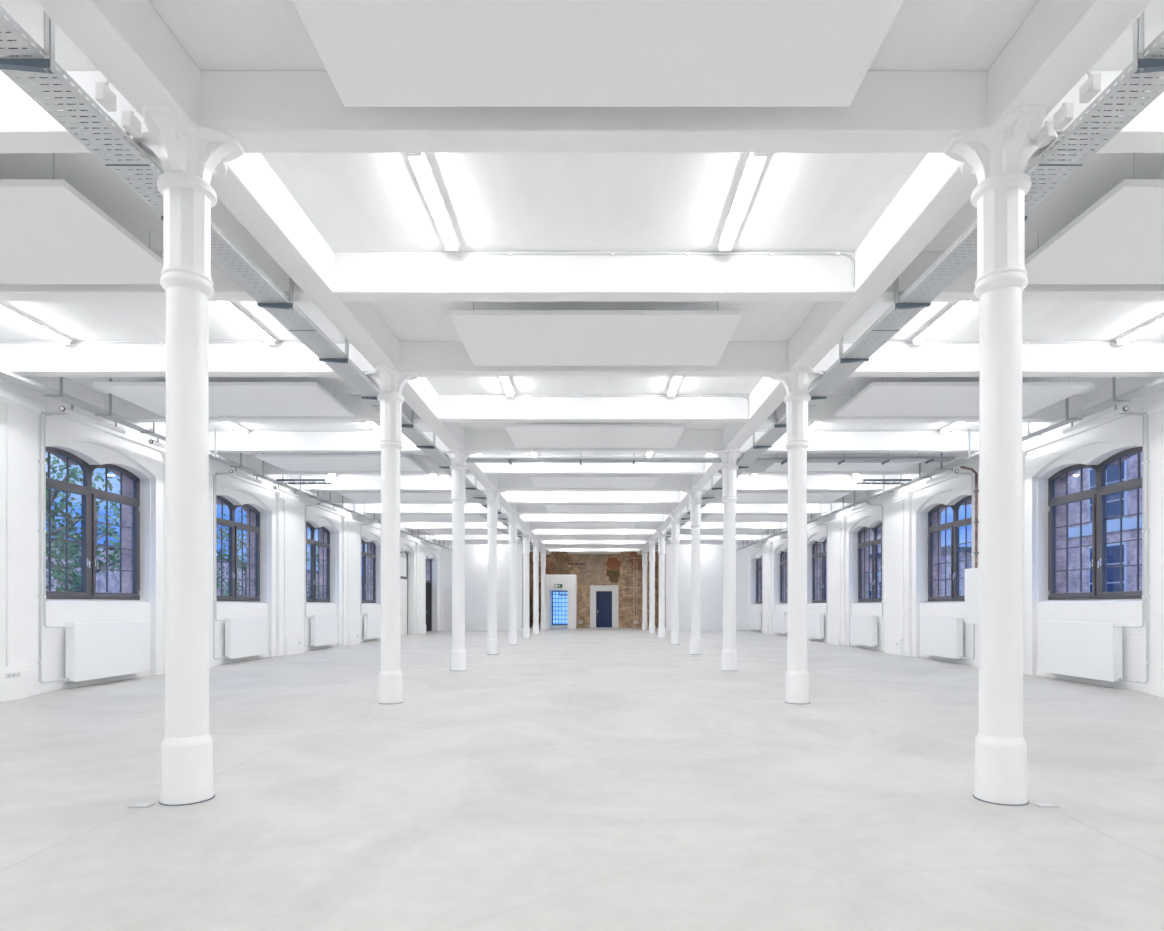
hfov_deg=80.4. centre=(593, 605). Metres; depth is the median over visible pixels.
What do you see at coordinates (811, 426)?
light
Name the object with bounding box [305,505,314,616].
pipe
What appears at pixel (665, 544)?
wall
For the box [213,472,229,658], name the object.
pipe
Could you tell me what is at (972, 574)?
electrical box
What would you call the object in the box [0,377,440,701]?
wall
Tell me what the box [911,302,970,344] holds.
light
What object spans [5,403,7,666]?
conduit
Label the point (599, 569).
wall
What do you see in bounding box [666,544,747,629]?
wall
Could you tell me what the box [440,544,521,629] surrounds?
wall
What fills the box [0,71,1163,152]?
beam
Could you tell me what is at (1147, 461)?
pipe
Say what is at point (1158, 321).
light
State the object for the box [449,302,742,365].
acoustic panel
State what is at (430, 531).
acoustic panel
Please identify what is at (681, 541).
acoustic panel
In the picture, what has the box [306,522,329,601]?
window
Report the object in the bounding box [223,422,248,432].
light
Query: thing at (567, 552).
acoustic panel
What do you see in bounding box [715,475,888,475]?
conduit
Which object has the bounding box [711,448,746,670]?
column
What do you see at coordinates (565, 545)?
acoustic panel
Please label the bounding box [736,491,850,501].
acoustic panel
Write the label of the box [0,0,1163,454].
ceiling
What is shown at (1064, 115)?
junction box
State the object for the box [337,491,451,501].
acoustic panel
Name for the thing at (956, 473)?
pipe
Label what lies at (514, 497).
beam
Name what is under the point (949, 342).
conduit
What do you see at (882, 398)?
acoustic panel
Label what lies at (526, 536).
column
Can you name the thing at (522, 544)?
wall
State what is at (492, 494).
column
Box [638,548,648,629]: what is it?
column
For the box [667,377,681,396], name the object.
light
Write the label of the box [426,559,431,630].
door
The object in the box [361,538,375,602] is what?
window
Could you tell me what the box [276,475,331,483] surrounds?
cable tray
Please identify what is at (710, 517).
acoustic panel
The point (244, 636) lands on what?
radiator
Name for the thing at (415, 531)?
beam
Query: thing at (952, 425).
light
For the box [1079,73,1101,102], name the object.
junction box
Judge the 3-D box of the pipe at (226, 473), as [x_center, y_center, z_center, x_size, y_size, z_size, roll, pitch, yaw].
[-8.619,-1.375,16.260,0.440,3.451,0.456,0,0,0]
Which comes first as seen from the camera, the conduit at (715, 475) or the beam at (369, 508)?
the conduit at (715, 475)
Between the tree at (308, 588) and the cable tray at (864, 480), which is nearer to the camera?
the cable tray at (864, 480)
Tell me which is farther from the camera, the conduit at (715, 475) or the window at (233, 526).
the conduit at (715, 475)
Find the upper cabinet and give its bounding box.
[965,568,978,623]
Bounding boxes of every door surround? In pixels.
[545,575,576,628]
[590,585,618,627]
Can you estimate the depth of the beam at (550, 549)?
42.38 m
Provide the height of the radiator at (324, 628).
0.992 m
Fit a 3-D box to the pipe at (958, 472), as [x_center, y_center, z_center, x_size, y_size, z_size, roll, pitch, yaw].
[8.619,-0.930,16.226,0.440,4.341,0.547,0,0,0]
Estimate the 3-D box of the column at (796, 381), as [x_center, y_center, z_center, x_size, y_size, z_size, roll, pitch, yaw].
[2.950,-0.978,10.000,0.645,4.755,0.645,0,0,45]
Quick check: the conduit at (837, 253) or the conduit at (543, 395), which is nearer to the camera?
the conduit at (837, 253)
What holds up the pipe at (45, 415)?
attached to the wall at (282, 515)
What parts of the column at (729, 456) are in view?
capital plate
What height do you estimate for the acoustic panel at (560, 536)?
0.440 m
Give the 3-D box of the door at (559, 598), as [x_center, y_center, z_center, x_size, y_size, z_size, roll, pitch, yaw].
[-2.180,0.135,44.930,1.100,2.230,0.100,0,0,0]
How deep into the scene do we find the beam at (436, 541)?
37.38 m
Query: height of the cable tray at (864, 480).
0.620 m
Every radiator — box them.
[66,621,146,681]
[225,617,267,658]
[311,614,337,646]
[364,613,380,638]
[750,611,760,629]
[774,612,786,633]
[807,613,823,638]
[850,614,876,646]
[920,617,962,658]
[1041,621,1121,681]
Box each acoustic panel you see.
[0,153,162,283]
[93,377,353,415]
[254,453,423,470]
[292,0,903,106]
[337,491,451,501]
[400,514,485,520]
[421,529,502,533]
[446,540,508,543]
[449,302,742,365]
[505,424,684,447]
[530,475,659,487]
[544,504,645,511]
[553,522,635,527]
[559,535,629,538]
[564,544,624,547]
[567,552,620,553]
[679,540,741,543]
[685,529,766,533]
[702,514,787,520]
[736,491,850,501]
[764,453,933,470]
[834,377,1094,415]
[1025,153,1163,283]
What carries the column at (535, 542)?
on the floor
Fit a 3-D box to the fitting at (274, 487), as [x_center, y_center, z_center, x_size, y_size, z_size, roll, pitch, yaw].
[-8.290,-3.116,18.591,0.082,0.163,1.418,0,0,0]
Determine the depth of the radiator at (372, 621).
27.11 m
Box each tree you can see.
[46,456,119,591]
[46,472,119,595]
[216,509,246,598]
[307,529,318,597]
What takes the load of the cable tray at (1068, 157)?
hanging from the ceiling
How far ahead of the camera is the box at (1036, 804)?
4.83 m
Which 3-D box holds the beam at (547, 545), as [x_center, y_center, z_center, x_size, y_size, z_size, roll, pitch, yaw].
[0.000,-3.580,40.000,8.240,0.440,0.240,0,0,0]
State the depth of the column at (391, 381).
9.88 m
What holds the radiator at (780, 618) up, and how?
attached to the wall at (906, 509)
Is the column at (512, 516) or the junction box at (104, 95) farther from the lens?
the column at (512, 516)
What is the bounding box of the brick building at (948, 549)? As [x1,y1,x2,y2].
[870,547,971,598]
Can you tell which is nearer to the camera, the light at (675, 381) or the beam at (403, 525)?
the light at (675, 381)
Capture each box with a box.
[95,82,115,111]
[122,110,140,137]
[127,803,155,807]
[1031,803,1058,806]
[1037,121,1055,146]
[1054,102,1073,129]
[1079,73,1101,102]
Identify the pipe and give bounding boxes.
[38,411,67,683]
[43,413,67,627]
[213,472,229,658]
[215,473,231,620]
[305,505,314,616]
[873,505,882,616]
[956,473,972,620]
[958,472,974,658]
[960,466,978,567]
[1120,411,1149,683]
[1120,413,1144,627]
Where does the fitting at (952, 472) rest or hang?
attached to the cable tray at (1126, 397)
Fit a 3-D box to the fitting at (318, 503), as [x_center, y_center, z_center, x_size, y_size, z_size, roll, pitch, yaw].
[-8.290,-3.116,21.441,0.082,0.163,1.418,0,0,0]
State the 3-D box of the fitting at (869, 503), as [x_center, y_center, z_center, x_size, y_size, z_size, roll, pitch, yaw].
[8.290,-3.116,21.441,0.082,0.163,1.418,0,0,0]
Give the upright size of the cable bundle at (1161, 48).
0.022 m
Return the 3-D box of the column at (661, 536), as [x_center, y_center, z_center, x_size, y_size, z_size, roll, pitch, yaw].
[2.950,-0.978,30.000,0.645,4.755,0.645,0,0,45]
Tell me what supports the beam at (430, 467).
attached to the ceiling
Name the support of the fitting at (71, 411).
attached to the cable tray at (17, 379)
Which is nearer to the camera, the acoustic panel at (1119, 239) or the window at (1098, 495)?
the acoustic panel at (1119, 239)
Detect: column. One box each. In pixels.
[129,105,244,805]
[364,366,417,703]
[441,448,476,670]
[480,488,505,654]
[503,512,522,644]
[518,528,534,637]
[531,539,542,633]
[539,548,549,629]
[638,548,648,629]
[645,539,656,633]
[653,528,669,637]
[665,512,684,644]
[682,488,707,654]
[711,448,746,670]
[770,366,823,703]
[943,105,1058,805]
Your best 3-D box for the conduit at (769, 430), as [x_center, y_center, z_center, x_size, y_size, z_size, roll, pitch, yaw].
[5.950,-3.770,14.865,5.100,0.030,0.030,0,0,0]
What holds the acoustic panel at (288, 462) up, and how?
hanging from the ceiling
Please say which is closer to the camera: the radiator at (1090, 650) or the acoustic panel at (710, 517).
the radiator at (1090, 650)
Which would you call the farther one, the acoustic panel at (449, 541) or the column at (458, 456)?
the acoustic panel at (449, 541)
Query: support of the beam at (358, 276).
attached to the ceiling
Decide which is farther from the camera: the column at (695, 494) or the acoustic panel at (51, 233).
the column at (695, 494)
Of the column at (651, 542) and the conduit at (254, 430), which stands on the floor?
the column at (651, 542)
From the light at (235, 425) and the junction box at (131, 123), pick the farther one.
the light at (235, 425)
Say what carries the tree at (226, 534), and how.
on the ground
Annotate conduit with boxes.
[0,341,350,343]
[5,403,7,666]
[209,430,432,431]
[299,475,472,475]
[486,251,854,286]
[530,395,748,415]
[548,456,704,469]
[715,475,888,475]
[755,430,978,431]
[837,341,1163,343]
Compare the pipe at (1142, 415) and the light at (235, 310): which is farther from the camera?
the pipe at (1142, 415)
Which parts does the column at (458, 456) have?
capital plate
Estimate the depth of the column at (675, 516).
24.88 m
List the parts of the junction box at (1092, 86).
lid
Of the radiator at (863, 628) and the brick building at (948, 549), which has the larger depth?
the brick building at (948, 549)
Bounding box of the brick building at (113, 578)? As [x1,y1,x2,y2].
[46,537,366,599]
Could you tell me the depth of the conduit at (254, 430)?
14.86 m
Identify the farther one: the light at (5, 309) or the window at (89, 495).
the window at (89, 495)
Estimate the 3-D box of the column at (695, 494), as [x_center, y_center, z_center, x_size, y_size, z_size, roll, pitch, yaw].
[2.950,-0.978,20.000,0.645,4.755,0.645,0,0,45]
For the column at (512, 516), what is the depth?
24.88 m
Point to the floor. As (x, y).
(580, 778)
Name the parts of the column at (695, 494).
capital plate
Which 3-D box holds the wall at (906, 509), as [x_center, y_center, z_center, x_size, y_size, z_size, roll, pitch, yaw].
[9.105,-1.300,18.250,0.890,5.400,42.500,0,0,0]
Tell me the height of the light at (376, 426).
0.095 m
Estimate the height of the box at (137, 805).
0.006 m
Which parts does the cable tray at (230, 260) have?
bracket arm, bracket arm, bracket arm, bracket arm, bracket arm, bracket arm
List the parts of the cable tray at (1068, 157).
bracket arm, bracket arm, bracket arm, bracket arm, bracket arm, bracket arm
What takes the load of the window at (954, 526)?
in the wall at (906, 509)
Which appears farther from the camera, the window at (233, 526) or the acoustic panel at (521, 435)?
the window at (233, 526)
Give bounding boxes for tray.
[0,6,532,549]
[0,368,451,549]
[466,453,954,464]
[655,11,1163,549]
[736,377,1163,549]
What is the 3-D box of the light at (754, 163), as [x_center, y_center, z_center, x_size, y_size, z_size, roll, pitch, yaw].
[1.370,-3.752,6.425,0.156,0.095,1.560,0,0,0]
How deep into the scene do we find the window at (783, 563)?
33.36 m
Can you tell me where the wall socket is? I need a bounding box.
[6,671,20,678]
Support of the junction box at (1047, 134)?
attached to the cable tray at (1068, 157)
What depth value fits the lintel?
44.96 m
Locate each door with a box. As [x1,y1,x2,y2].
[400,551,407,634]
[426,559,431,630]
[441,586,451,629]
[552,591,567,624]
[596,591,611,626]
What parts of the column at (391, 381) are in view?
capital plate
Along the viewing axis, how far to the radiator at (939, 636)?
17.28 m
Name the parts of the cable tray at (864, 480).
rail, rail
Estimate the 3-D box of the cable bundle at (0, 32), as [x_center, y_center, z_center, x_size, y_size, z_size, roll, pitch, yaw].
[-3.341,-3.215,19.125,0.195,0.022,40.150,0,0,0]
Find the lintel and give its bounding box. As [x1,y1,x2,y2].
[568,563,585,564]
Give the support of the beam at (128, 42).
attached to the ceiling
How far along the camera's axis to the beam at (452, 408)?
12.38 m
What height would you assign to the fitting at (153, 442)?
0.163 m
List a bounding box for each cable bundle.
[0,32,321,338]
[867,48,1163,338]
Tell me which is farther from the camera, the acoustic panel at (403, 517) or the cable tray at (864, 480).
the acoustic panel at (403, 517)
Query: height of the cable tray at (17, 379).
0.630 m
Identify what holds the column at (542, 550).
on the floor
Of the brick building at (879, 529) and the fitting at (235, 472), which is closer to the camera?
the fitting at (235, 472)
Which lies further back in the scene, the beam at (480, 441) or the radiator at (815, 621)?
the radiator at (815, 621)
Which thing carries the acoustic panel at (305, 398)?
hanging from the ceiling
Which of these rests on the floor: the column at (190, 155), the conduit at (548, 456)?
the column at (190, 155)
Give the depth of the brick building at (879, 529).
70.00 m
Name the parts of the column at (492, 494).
capital plate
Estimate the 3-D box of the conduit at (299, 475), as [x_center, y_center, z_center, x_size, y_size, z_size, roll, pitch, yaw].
[-5.950,-3.770,19.865,5.100,0.030,0.030,0,0,0]
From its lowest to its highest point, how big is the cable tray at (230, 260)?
0.660 m
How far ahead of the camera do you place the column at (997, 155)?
4.88 m
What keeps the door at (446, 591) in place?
in the wall at (476, 555)
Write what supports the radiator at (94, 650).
attached to the wall at (282, 515)
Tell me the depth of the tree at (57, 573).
24.13 m
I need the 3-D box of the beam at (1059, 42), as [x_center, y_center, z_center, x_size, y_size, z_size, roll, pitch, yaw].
[2.950,-3.579,21.000,0.320,0.443,48.000,0,0,0]
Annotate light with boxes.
[0,302,71,344]
[217,302,276,344]
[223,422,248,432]
[366,422,379,432]
[406,153,459,250]
[499,377,514,396]
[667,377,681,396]
[718,153,768,250]
[808,422,821,432]
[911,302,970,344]
[939,422,964,432]
[1116,314,1163,344]
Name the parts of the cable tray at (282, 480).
rail, rail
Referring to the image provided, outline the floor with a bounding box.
[0,627,1163,930]
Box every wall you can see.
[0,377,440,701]
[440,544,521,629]
[522,544,530,628]
[531,552,656,626]
[657,544,665,628]
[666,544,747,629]
[747,377,1163,697]
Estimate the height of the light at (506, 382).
0.095 m
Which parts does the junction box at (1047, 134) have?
lid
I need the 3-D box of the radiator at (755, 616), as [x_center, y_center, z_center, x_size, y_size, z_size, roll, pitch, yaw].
[8.822,0.784,37.467,0.233,0.992,1.955,0,0,0]
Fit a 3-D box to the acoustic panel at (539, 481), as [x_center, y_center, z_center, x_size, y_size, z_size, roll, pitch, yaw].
[0.020,-3.580,18.800,3.400,0.440,1.680,0,0,0]
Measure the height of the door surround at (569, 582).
3.330 m
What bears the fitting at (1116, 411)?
attached to the cable tray at (1126, 397)
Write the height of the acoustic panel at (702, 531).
0.440 m
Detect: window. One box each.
[46,447,139,599]
[216,495,259,600]
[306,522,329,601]
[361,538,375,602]
[756,559,761,603]
[780,551,787,602]
[812,538,826,602]
[858,522,881,601]
[928,495,971,600]
[1048,447,1141,599]
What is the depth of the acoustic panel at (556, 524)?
28.41 m
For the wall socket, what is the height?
0.088 m
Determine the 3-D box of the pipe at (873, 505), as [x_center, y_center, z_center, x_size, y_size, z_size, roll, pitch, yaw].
[8.619,-1.375,21.260,0.440,3.451,0.456,0,0,0]
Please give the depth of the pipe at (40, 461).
10.96 m
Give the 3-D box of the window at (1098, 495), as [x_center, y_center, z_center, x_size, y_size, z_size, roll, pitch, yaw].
[9.150,-1.410,12.500,0.160,2.560,2.760,0,0,0]
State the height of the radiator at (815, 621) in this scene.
0.992 m
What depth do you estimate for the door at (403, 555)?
33.31 m
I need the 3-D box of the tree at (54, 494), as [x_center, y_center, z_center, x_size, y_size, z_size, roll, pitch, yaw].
[-13.326,-1.154,15.977,4.447,6.123,4.586,0,0,0]
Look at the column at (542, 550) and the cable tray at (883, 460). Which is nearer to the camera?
the cable tray at (883, 460)
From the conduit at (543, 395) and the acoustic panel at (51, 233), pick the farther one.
the conduit at (543, 395)
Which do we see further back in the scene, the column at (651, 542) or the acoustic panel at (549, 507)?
the column at (651, 542)
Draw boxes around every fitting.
[59,405,125,433]
[149,438,165,448]
[229,468,261,483]
[273,484,298,496]
[317,501,336,510]
[851,501,870,510]
[926,468,958,483]
[1062,405,1128,433]
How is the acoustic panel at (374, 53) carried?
hanging from the ceiling
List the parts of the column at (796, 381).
capital plate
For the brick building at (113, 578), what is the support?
on the ground
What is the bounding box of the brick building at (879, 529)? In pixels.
[821,528,880,599]
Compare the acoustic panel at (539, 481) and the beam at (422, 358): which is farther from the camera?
the acoustic panel at (539, 481)
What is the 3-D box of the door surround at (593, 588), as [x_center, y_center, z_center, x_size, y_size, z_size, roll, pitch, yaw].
[0.670,0.030,44.930,1.860,2.740,0.180,0,0,0]
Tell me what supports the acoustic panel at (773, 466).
hanging from the ceiling
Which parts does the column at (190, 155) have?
capital plate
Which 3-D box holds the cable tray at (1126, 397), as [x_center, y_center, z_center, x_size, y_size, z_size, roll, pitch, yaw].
[8.196,-3.485,19.200,0.262,0.630,40.400,0,0,0]
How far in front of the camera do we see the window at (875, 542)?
22.58 m
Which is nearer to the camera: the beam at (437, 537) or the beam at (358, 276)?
the beam at (358, 276)
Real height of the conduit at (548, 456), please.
0.362 m
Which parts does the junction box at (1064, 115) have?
lid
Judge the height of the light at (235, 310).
0.095 m
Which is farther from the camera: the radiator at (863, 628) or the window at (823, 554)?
the window at (823, 554)
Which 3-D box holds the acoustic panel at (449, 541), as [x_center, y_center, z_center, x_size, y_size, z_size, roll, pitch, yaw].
[-5.950,-3.580,36.360,3.400,0.440,1.680,0,0,0]
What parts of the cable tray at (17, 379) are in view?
bracket arm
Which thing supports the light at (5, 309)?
attached to the ceiling
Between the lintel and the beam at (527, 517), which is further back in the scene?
the lintel
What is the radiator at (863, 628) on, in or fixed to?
attached to the wall at (906, 509)
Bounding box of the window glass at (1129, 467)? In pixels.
[1068,452,1141,595]
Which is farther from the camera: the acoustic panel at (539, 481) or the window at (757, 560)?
the window at (757, 560)
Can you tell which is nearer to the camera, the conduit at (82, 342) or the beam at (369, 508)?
the conduit at (82, 342)
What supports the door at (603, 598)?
attached to the door surround at (593, 588)
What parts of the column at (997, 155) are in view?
capital plate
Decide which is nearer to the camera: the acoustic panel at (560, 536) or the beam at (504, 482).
the beam at (504, 482)
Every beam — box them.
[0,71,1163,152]
[0,252,1163,301]
[0,341,1163,376]
[35,0,550,554]
[105,395,1082,421]
[209,430,978,452]
[246,455,941,474]
[289,475,898,490]
[323,491,864,503]
[351,504,836,513]
[373,514,814,521]
[400,522,786,528]
[407,529,780,534]
[420,535,767,539]
[432,540,755,543]
[530,548,657,551]
[539,544,648,547]
[637,0,1152,554]
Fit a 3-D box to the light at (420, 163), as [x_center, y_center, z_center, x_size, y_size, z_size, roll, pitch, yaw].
[-1.480,-3.752,6.425,0.156,0.095,1.560,0,0,0]

